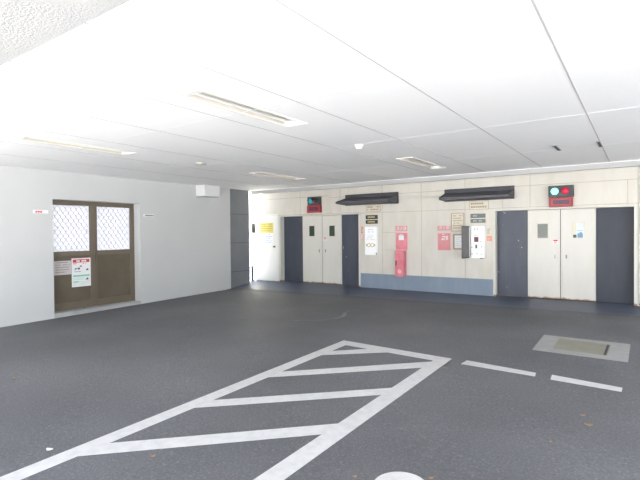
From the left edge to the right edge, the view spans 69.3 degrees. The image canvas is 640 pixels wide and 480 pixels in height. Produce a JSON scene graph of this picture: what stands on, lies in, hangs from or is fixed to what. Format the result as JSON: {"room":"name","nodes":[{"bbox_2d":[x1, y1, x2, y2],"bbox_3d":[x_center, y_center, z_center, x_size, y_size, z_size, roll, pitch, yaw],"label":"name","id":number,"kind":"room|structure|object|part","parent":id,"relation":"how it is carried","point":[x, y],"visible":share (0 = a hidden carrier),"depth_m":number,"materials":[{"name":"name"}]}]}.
{"room":"parking garage","nodes":[
{"label":"parking garage","id":0,"kind":"room"},
{"bbox_2d":[0,0,128,64],"bbox_3d":[-2.144,-1.272,1.222,13.920,0.075,3.300,0,1,35],"label":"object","id":1,"kind":"structure","parent":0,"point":[25,25],"depth_m":2.64,"materials":[{"name":"grey paint"}]},
{"bbox_2d":[0,165,230,326],"bbox_3d":[-5.253,0.235,9.049,0.320,3.150,9.446,0,1,34],"label":"wall","id":2,"kind":"structure","parent":0,"point":[183,250],"depth_m":10.40,"materials":[{"name":"grey paint"}]},
{"bbox_2d":[33,210,47,213],"bbox_3d":[-5.270,-0.534,8.730,0.004,0.062,0.275,0,1,34],"label":"tag","id":3,"kind":"object","parent":2,"relation":"attached to","point":[34,211],"visible":1,"depth_m":8.73,"materials":[{"name":"white paper"}]},
{"bbox_2d":[53,200,134,311],"bbox_3d":[-4.813,0.299,9.862,0.082,2.232,1.918,0,1,34],"label":"door","id":4,"kind":"structure","parent":2,"relation":"in","point":[102,232],"depth_m":9.88,"materials":[{"name":"brown metal"}]},
{"bbox_2d":[54,261,70,275],"bbox_3d":[-5.162,0.560,9.290,0.001,0.280,0.340,0,1,34],"label":"paper notice","id":5,"kind":"object","parent":4,"relation":"attached to","point":[60,267],"visible":1,"depth_m":9.29,"materials":[{"name":"grey paper"}]},
{"bbox_2d":[55,262,69,272],"bbox_3d":[-5.164,0.550,9.286,0.001,0.211,0.280,0,1,34],"label":"print","id":6,"kind":"object","parent":5,"relation":"attached to","point":[60,267],"depth_m":9.29,"materials":[{"name":"beige paper"}]},
{"bbox_3d":[-5.095,-0.238,9.472,0.006,0.936,0.748,0,1,34],"label":"pane","id":7,"kind":"part","parent":4,"relation":"part of","materials":[{"name":"clear glass"}]},
{"bbox_2d":[53,205,89,251],"bbox_3d":[-5.083,-0.238,9.464,0.008,0.939,0.757,0,1,34],"label":"lattice grille","id":8,"kind":"object","parent":4,"relation":"attached to","point":[71,223],"depth_m":9.48,"materials":[{"name":"grey metal"}]},
{"bbox_3d":[-5.072,0.801,9.478,0.031,0.943,0.749,0,1,34],"label":"panel","id":9,"kind":"part","parent":4,"relation":"part of","materials":[{"name":"brown metal"}]},
{"bbox_2d":[71,258,90,286],"bbox_3d":[-4.950,0.669,9.602,0.004,0.590,0.400,0,1,34],"label":"poster","id":10,"kind":"object","parent":4,"relation":"attached to","point":[81,267],"visible":1,"depth_m":9.60,"materials":[{"name":"white paper"}]},
{"bbox_2d":[73,274,89,285],"bbox_3d":[-4.948,0.827,9.604,0.001,0.215,0.350,0,1,34],"label":"print","id":11,"kind":"object","parent":10,"relation":"attached to","point":[78,279],"depth_m":9.60,"materials":[{"name":"green"}]},
{"bbox_3d":[-4.577,-0.254,10.243,0.006,0.936,0.776,0,1,34],"label":"pane","id":12,"kind":"part","parent":4,"relation":"part of","materials":[{"name":"clear glass"}]},
{"bbox_3d":[-4.562,0.785,10.255,0.011,0.943,0.776,0,1,34],"label":"panel","id":13,"kind":"part","parent":4,"relation":"part of","materials":[{"name":"brown metal"}]},
{"bbox_2d":[97,207,129,249],"bbox_3d":[-4.564,-0.254,10.235,0.008,0.939,0.785,0,1,34],"label":"lattice grille","id":14,"kind":"object","parent":4,"relation":"attached to","point":[113,223],"depth_m":10.25,"materials":[{"name":"grey"}]},
{"bbox_2d":[55,301,140,317],"bbox_3d":[-4.729,1.459,9.827,0.324,0.100,1.910,0,1,34],"label":"trim","id":15,"kind":"structure","parent":2,"relation":"attached to","point":[58,314],"depth_m":9.62,"materials":[{"name":"grey concrete"}]},
{"bbox_2d":[143,214,153,216],"bbox_3d":[-3.957,-0.566,10.682,0.004,0.056,0.280,0,1,34],"label":"tag","id":16,"kind":"object","parent":2,"relation":"attached to","point":[144,215],"visible":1,"depth_m":10.68,"materials":[{"name":"white plastic"}]},
{"bbox_2d":[196,185,219,197],"bbox_3d":[-2.889,-1.257,11.959,0.360,0.285,0.540,0,1,35],"label":"wall box","id":17,"kind":"object","parent":2,"relation":"attached to","point":[209,191],"visible":1,"depth_m":11.81,"materials":[{"name":"white paint"}]},
{"bbox_2d":[230,189,249,287],"bbox_3d":[-2.403,0.046,13.276,0.348,2.950,0.764,0,1,35],"label":"pillar","id":18,"kind":"structure","parent":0,"point":[239,199],"depth_m":13.15,"materials":[{"name":"grey metal"}]},
{"bbox_2d":[0,0,639,190],"bbox_3d":[1.238,-1.367,6.080,13.920,0.032,8.520,0,1,35],"label":"ceiling","id":19,"kind":"structure","parent":0,"point":[459,86],"depth_m":4.01,"materials":[{"name":"grey paint"}]},
{"bbox_2d":[14,135,135,154],"bbox_3d":[-3.362,-1.357,6.492,0.294,0.101,1.564,0,1,35],"label":"ceiling light","id":20,"kind":"object","parent":19,"relation":"attached to","point":[24,138],"visible":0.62,"depth_m":6.45,"materials":[{"name":"white plastic"}]},
{"bbox_2d":[25,138,121,153],"bbox_3d":[-3.362,-1.363,6.492,0.246,0.089,1.516,0,1,35],"label":"fluorescent tube","id":21,"kind":"object","parent":20,"relation":"on","point":[39,140],"depth_m":6.46,"materials":[{"name":"beige"}]},
{"bbox_2d":[177,88,306,127],"bbox_3d":[-0.713,-1.353,4.696,0.294,0.101,1.564,0,1,35],"label":"ceiling light","id":22,"kind":"object","parent":19,"relation":"attached to","point":[199,95],"visible":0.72,"depth_m":4.62,"materials":[{"name":"beige"}]},
{"bbox_2d":[187,92,292,124],"bbox_3d":[-0.713,-1.359,4.696,0.246,0.089,1.516,0,1,35],"label":"fluorescent tube","id":23,"kind":"object","parent":22,"relation":"on","point":[209,98],"depth_m":4.62,"materials":[{"name":"beige glass"}]},
{"bbox_2d":[251,172,305,179],"bbox_3d":[-0.882,-1.432,10.053,0.294,0.101,1.564,0,1,35],"label":"ceiling light","id":24,"kind":"object","parent":19,"relation":"attached to","point":[258,173],"visible":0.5,"depth_m":10.08,"materials":[{"name":"white plastic"}]},
{"bbox_2d":[256,173,294,178],"bbox_3d":[-0.882,-1.438,10.053,0.246,0.089,1.516,0,1,35],"label":"fluorescent tube","id":25,"kind":"object","parent":24,"relation":"on","point":[266,174],"depth_m":10.06,"materials":[{"name":"beige glass"}]},
{"bbox_2d":[355,144,362,148],"bbox_3d":[0.556,-1.323,6.599,0.124,0.062,0.124,0,1,35],"label":"smoke detector","id":26,"kind":"object","parent":19,"relation":"attached to","point":[358,146],"visible":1,"depth_m":6.56,"materials":[{"name":"white plastic"}]},
{"bbox_2d":[396,157,444,168],"bbox_3d":[1.858,-1.431,8.389,0.294,0.101,1.564,0,1,35],"label":"ceiling light","id":27,"kind":"object","parent":19,"relation":"attached to","point":[412,160],"visible":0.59,"depth_m":8.40,"materials":[{"name":"white plastic"}]},
{"bbox_2d":[402,158,435,167],"bbox_3d":[1.858,-1.437,8.389,0.246,0.089,1.516,0,1,35],"label":"fluorescent tube","id":28,"kind":"object","parent":27,"relation":"on","point":[419,162],"depth_m":8.39,"materials":[{"name":"beige glass"}]},
{"bbox_2d":[251,160,639,194],"bbox_3d":[3.698,-1.445,9.597,13.900,0.245,0.095,0,1,35],"label":"trim","id":29,"kind":"structure","parent":19,"relation":"attached to","point":[629,163],"depth_m":9.92,"materials":[{"name":"grey paint"}]},
{"bbox_2d":[596,141,602,146],"bbox_3d":[4.025,-1.379,6.662,0.056,0.014,0.520,0,1,35],"label":"bracket","id":30,"kind":"object","parent":19,"relation":"attached to","point":[599,143],"visible":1,"depth_m":6.62,"materials":[{"name":"grey metal"}]},
{"bbox_2d":[0,280,639,479],"bbox_3d":[0.498,1.507,5.200,14.120,0.469,12.750,0,1,35],"label":"floor","id":31,"kind":"structure","parent":0,"point":[80,379],"depth_m":4.62,"materials":[{"name":"concrete"}]},
{"bbox_2d":[0,340,450,479],"bbox_3d":[-0.864,1.506,3.374,1.605,0.118,6.497,0,1,35],"label":"hatched marking","id":32,"kind":"object","parent":31,"relation":"on","point":[330,433],"visible":1,"depth_m":3.76,"materials":[{"name":"white paint"}]},
{"bbox_2d":[250,266,253,280],"bbox_3d":[-2.312,0.989,14.061,0.800,0.440,0.098,0,1,35],"label":"rail","id":33,"kind":"object","parent":31,"relation":"on","point":[251,267],"visible":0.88,"depth_m":13.83,"materials":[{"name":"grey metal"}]},
{"bbox_2d":[292,309,359,320],"bbox_3d":[0.254,1.376,8.353,1.567,0.030,0.419,-1,1,-37],"label":"scuff","id":34,"kind":"object","parent":31,"relation":"on","point":[344,314],"visible":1,"depth_m":8.13,"materials":[{"name":"grey"}]},
{"bbox_2d":[375,472,423,479],"bbox_3d":[0.482,1.479,2.779,0.330,0.009,0.340,0,1,35],"label":"painted marking","id":35,"kind":"object","parent":31,"relation":"on","point":[391,475],"visible":1,"depth_m":2.88,"materials":[{"name":"white paint"}]},
{"bbox_2d":[461,360,535,375],"bbox_3d":[1.948,1.393,5.043,0.784,0.013,0.170,0,1,40],"label":"painted dash","id":36,"kind":"object","parent":31,"relation":"on","point":[471,363],"visible":1,"depth_m":5.04,"materials":[{"name":"white paint"}]},
{"bbox_2d":[532,335,629,361],"bbox_3d":[3.274,1.339,5.799,1.008,0.028,0.989,0,1,35],"label":"floor hatch","id":37,"kind":"object","parent":31,"relation":"on","point":[614,351],"visible":1,"depth_m":5.75,"materials":[{"name":"metal"}]},
{"bbox_2d":[550,375,621,391],"bbox_3d":[2.569,1.386,4.492,0.626,0.011,0.161,0,1,41],"label":"painted dash","id":38,"kind":"object","parent":31,"relation":"on","point":[553,377],"visible":1,"depth_m":4.47,"materials":[{"name":"white paint"}]},
{"bbox_2d":[249,166,639,305],"bbox_3d":[2.776,-0.115,10.988,17.000,3.250,0.511,0,1,35],"label":"wall","id":39,"kind":"structure","parent":0,"point":[419,208],"depth_m":10.74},
{"bbox_2d":[249,223,254,232],"bbox_3d":[-2.123,-0.360,13.997,0.280,0.285,0.139,0,1,35],"label":"meter box","id":40,"kind":"object","parent":39,"relation":"attached to","point":[252,225],"visible":0.56,"depth_m":13.91,"materials":[{"name":"white paint"}]},
{"bbox_2d":[250,268,256,279],"bbox_3d":[-3.125,1.024,14.806,2.955,0.362,0.006,0,1,35],"label":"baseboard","id":41,"kind":"structure","parent":39,"relation":"attached to","point":[254,269],"depth_m":14.00,"materials":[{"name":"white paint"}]},
{"bbox_2d":[256,214,278,281],"bbox_3d":[-1.574,0.231,13.659,0.870,1.955,0.090,0,1,35],"label":"door","id":42,"kind":"structure","parent":39,"relation":"in","point":[267,255],"depth_m":13.66,"materials":[{"name":"white paint"}]},
{"bbox_2d":[260,223,272,232],"bbox_3d":[-1.575,-0.357,13.672,0.510,0.294,0.004,0,1,35],"label":"sign","id":43,"kind":"object","parent":42,"relation":"attached to","point":[264,227],"visible":1,"depth_m":13.67,"materials":[{"name":"yellow"}]},
{"bbox_2d":[261,224,271,230],"bbox_3d":[-1.577,-0.370,13.671,0.450,0.221,0.001,0,1,35],"label":"print","id":44,"kind":"object","parent":43,"relation":"attached to","point":[264,227],"depth_m":13.67,"materials":[{"name":"yellow"}]},
{"bbox_2d":[263,233,271,243],"bbox_3d":[-1.539,-0.040,13.655,0.350,0.315,0.002,0,1,35],"label":"paper notice","id":45,"kind":"object","parent":42,"relation":"attached to","point":[267,237],"visible":1,"depth_m":13.66,"materials":[{"name":"white paper"}]},
{"bbox_2d":[307,205,321,212],"bbox_3d":[-0.156,-0.847,12.647,0.440,0.205,0.091,0,1,35],"label":"warning lightbox","id":46,"kind":"object","parent":39,"relation":"attached to","point":[310,208],"visible":1,"depth_m":12.59,"materials":[{"name":"red plastic"}]},
{"bbox_2d":[307,197,321,204],"bbox_3d":[-0.162,-1.064,12.611,0.399,0.220,0.149,0,1,35],"label":"signal light","id":47,"kind":"object","parent":39,"relation":"attached to","point":[310,200],"visible":1,"depth_m":12.55,"materials":[{"name":"grey plastic"}]},
{"bbox_2d":[279,213,360,286],"bbox_3d":[-0.008,0.255,12.744,2.695,1.907,0.224,0,1,35],"label":"door","id":48,"kind":"structure","parent":39,"relation":"in","point":[305,256],"depth_m":12.78,"materials":[{"name":"beige paint"}]},
{"bbox_3d":[-0.750,0.264,13.367,0.679,1.875,0.048,0,1,35],"label":"panel","id":49,"kind":"part","parent":48,"relation":"part of","materials":[{"name":"metal"}]},
{"bbox_3d":[-0.224,-0.250,12.944,0.180,0.285,0.004,0,1,35],"label":"pane","id":50,"kind":"part","parent":48,"relation":"part of","materials":[{"name":"green glass"}]},
{"bbox_3d":[0.328,-0.248,12.560,0.175,0.282,0.004,0,1,35],"label":"pane","id":51,"kind":"part","parent":48,"relation":"part of","materials":[{"name":"green glass"}]},
{"bbox_3d":[0.855,0.267,12.250,0.607,1.875,0.048,0,1,35],"label":"panel","id":52,"kind":"part","parent":48,"relation":"part of","materials":[{"name":"metal"}]},
{"bbox_2d":[336,192,398,205],"bbox_3d":[1.148,-1.028,11.473,1.499,0.280,0.522,0,1,35],"label":"awning","id":53,"kind":"object","parent":39,"relation":"attached to","point":[388,197],"visible":1,"depth_m":11.45,"materials":[{"name":"grey metal"}]},
{"bbox_3d":[1.738,-0.989,11.037,0.012,0.184,0.478,0,1,35],"label":"plate","id":54,"kind":"part","parent":53,"relation":"part of","materials":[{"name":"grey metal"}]},
{"bbox_2d":[365,226,377,254],"bbox_3d":[1.297,0.019,11.660,0.345,0.718,0.081,0,1,35],"label":"poster","id":55,"kind":"object","parent":39,"relation":"attached to","point":[371,233],"visible":1,"depth_m":11.62,"materials":[{"name":"white paper"}]},
{"bbox_2d":[364,214,378,224],"bbox_3d":[1.306,-0.519,11.685,0.410,0.280,0.011,0,1,35],"label":"sign","id":56,"kind":"object","parent":39,"relation":"in","point":[370,219],"depth_m":11.68,"materials":[{"name":"grey"}]},
{"bbox_2d":[366,205,380,211],"bbox_3d":[1.341,-0.797,11.653,0.413,0.170,0.015,0,1,35],"label":"plaque","id":57,"kind":"object","parent":39,"relation":"attached to","point":[369,208],"visible":1,"depth_m":11.64,"materials":[{"name":"beige plastic"}]},
{"bbox_2d":[395,250,405,276],"bbox_3d":[1.937,0.568,11.154,0.225,0.625,0.199,0,1,35],"label":"box","id":58,"kind":"object","parent":39,"relation":"attached to","point":[400,255],"visible":1,"depth_m":11.08,"materials":[{"name":"red metal"}]},
{"bbox_3d":[1.895,0.569,11.094,0.205,0.595,0.008,0,1,35],"label":"door","id":59,"kind":"part","parent":58,"relation":"part of","materials":[{"name":"red metal"}]},
{"bbox_2d":[396,226,406,230],"bbox_3d":[1.974,-0.280,11.229,0.308,0.118,0.004,0,1,35],"label":"fire sign","id":60,"kind":"object","parent":39,"relation":"attached to","point":[398,228],"visible":1,"depth_m":11.22,"materials":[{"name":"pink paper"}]},
{"bbox_2d":[396,232,407,249],"bbox_3d":[1.980,0.031,11.230,0.318,0.425,0.007,0,1,35],"label":"poster","id":61,"kind":"object","parent":39,"relation":"attached to","point":[401,238],"visible":1,"depth_m":11.22,"materials":[{"name":"pink paper"}]},
{"bbox_2d":[361,273,492,295],"bbox_3d":[2.397,1.033,10.963,3.290,0.362,0.006,0,1,35],"label":"baseboard","id":62,"kind":"structure","parent":39,"relation":"attached to","point":[470,286],"depth_m":10.83,"materials":[{"name":"blue paint"}]},
{"bbox_2d":[437,233,450,250],"bbox_3d":[2.849,0.040,10.625,0.311,0.401,0.007,0,1,35],"label":"poster","id":63,"kind":"object","parent":39,"relation":"attached to","point":[444,239],"visible":1,"depth_m":10.62,"materials":[{"name":"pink paper"}]},
{"bbox_2d":[438,226,450,229],"bbox_3d":[2.846,-0.272,10.623,0.303,0.104,0.004,0,1,35],"label":"fire sign","id":64,"kind":"object","parent":39,"relation":"attached to","point":[439,227],"visible":1,"depth_m":10.62,"materials":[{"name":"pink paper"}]},
{"bbox_2d":[451,213,463,230],"bbox_3d":[3.102,-0.402,10.431,0.294,0.412,0.021,0,1,35],"label":"notice board","id":65,"kind":"object","parent":39,"relation":"attached to","point":[457,219],"visible":0.84,"depth_m":10.44,"materials":[{"name":"beige paper"}]},
{"bbox_2d":[453,215,462,227],"bbox_3d":[3.102,-0.409,10.432,0.220,0.295,0.001,0,1,35],"label":"print","id":66,"kind":"object","parent":65,"relation":"attached to","point":[457,219],"depth_m":10.43,"materials":[{"name":"beige paper"}]},
{"bbox_2d":[453,234,461,249],"bbox_3d":[3.122,0.040,10.427,0.250,0.352,0.021,0,1,35],"label":"notice board","id":67,"kind":"object","parent":39,"relation":"attached to","point":[457,238],"visible":0.7,"depth_m":10.44,"materials":[{"name":"white paper"}]},
{"bbox_2d":[461,226,485,258],"bbox_3d":[3.330,0.052,10.036,0.390,0.711,0.425,0,1,35],"label":"control box","id":68,"kind":"object","parent":39,"relation":"attached to","point":[473,237],"visible":1,"depth_m":10.11,"materials":[{"name":"white paint"}]},
{"bbox_3d":[3.168,0.048,10.089,0.012,0.700,0.330,0,1,44],"label":"lid","id":69,"kind":"part","parent":68,"relation":"part of","materials":[{"name":"grey paint"}]},
{"bbox_3d":[3.447,0.046,10.126,0.277,0.674,0.025,0,1,35],"label":"panel","id":70,"kind":"part","parent":68,"relation":"part of","materials":[{"name":"white paint"}]},
{"bbox_3d":[3.450,0.046,10.151,0.324,0.698,0.099,0,1,35],"label":"casing","id":71,"kind":"part","parent":68,"relation":"part of","materials":[{"name":"white paint"}]},
{"bbox_2d":[439,185,513,201],"bbox_3d":[3.357,-1.004,9.996,1.499,0.278,0.422,0,1,35],"label":"awning","id":72,"kind":"object","parent":39,"relation":"attached to","point":[498,192],"visible":1,"depth_m":9.97,"materials":[{"name":"grey metal"}]},
{"bbox_2d":[469,212,486,223],"bbox_3d":[3.473,-0.478,10.177,0.390,0.261,0.011,0,1,35],"label":"sign","id":73,"kind":"object","parent":39,"relation":"in","point":[474,217],"depth_m":10.17,"materials":[{"name":"grey"}]},
{"bbox_2d":[469,201,488,209],"bbox_3d":[3.486,-0.762,10.160,0.420,0.187,0.015,0,1,35],"label":"plaque","id":74,"kind":"object","parent":39,"relation":"attached to","point":[473,205],"visible":1,"depth_m":10.16,"materials":[{"name":"beige plastic"}]},
{"bbox_2d":[471,202,485,207],"bbox_3d":[3.481,-0.765,10.158,0.334,0.114,0.001,0,1,35],"label":"print","id":75,"kind":"object","parent":74,"relation":"attached to","point":[473,204],"depth_m":10.16,"materials":[{"name":"beige paper"}]},
{"bbox_2d":[487,228,491,240],"bbox_3d":[3.678,-0.119,10.047,0.100,0.281,0.003,0,1,35],"label":"sticker","id":76,"kind":"object","parent":39,"relation":"attached to","point":[489,238],"visible":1,"depth_m":10.05,"materials":[{"name":"paper"}]},
{"bbox_2d":[549,197,572,206],"bbox_3d":[4.793,-0.753,9.204,0.417,0.185,0.091,0,1,35],"label":"warning lightbox","id":77,"kind":"object","parent":39,"relation":"attached to","point":[560,201],"visible":1,"depth_m":9.16,"materials":[{"name":"red plastic"}]},
{"bbox_2d":[549,185,573,197],"bbox_3d":[4.777,-0.968,9.175,0.439,0.225,0.149,0,1,35],"label":"signal light","id":78,"kind":"object","parent":39,"relation":"attached to","point":[561,190],"visible":1,"depth_m":9.13,"materials":[{"name":"grey plastic"}]},
{"bbox_2d":[493,205,636,305],"bbox_3d":[4.859,0.283,9.355,2.567,1.867,0.224,0,1,35],"label":"door","id":79,"kind":"structure","parent":39,"relation":"in","point":[594,257],"depth_m":9.33,"materials":[{"name":"beige paint"}]},
{"bbox_3d":[4.143,0.292,9.962,0.612,1.835,0.048,0,1,35],"label":"panel","id":80,"kind":"part","parent":79,"relation":"part of","materials":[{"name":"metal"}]},
{"bbox_3d":[4.609,-0.188,9.581,0.194,0.290,0.004,0,1,35],"label":"pane","id":81,"kind":"part","parent":79,"relation":"part of","materials":[{"name":"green glass"}]},
{"bbox_3d":[5.141,-0.190,9.210,0.191,0.298,0.004,0,1,35],"label":"pane","id":82,"kind":"part","parent":79,"relation":"part of","materials":[{"name":"white paper"}]},
{"bbox_3d":[5.669,0.295,8.900,0.612,1.835,0.048,0,1,35],"label":"panel","id":83,"kind":"part","parent":79,"relation":"part of","materials":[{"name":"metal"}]},
{"bbox_2d":[639,166,639,304],"bbox_3d":[5.874,-0.129,8.499,0.028,2.660,0.028,0,1,35],"label":"conduit","id":84,"kind":"object","parent":39,"relation":"attached to","point":[639,166],"visible":0.74,"depth_m":8.49,"materials":[{"name":"beige paint"}]}
]}

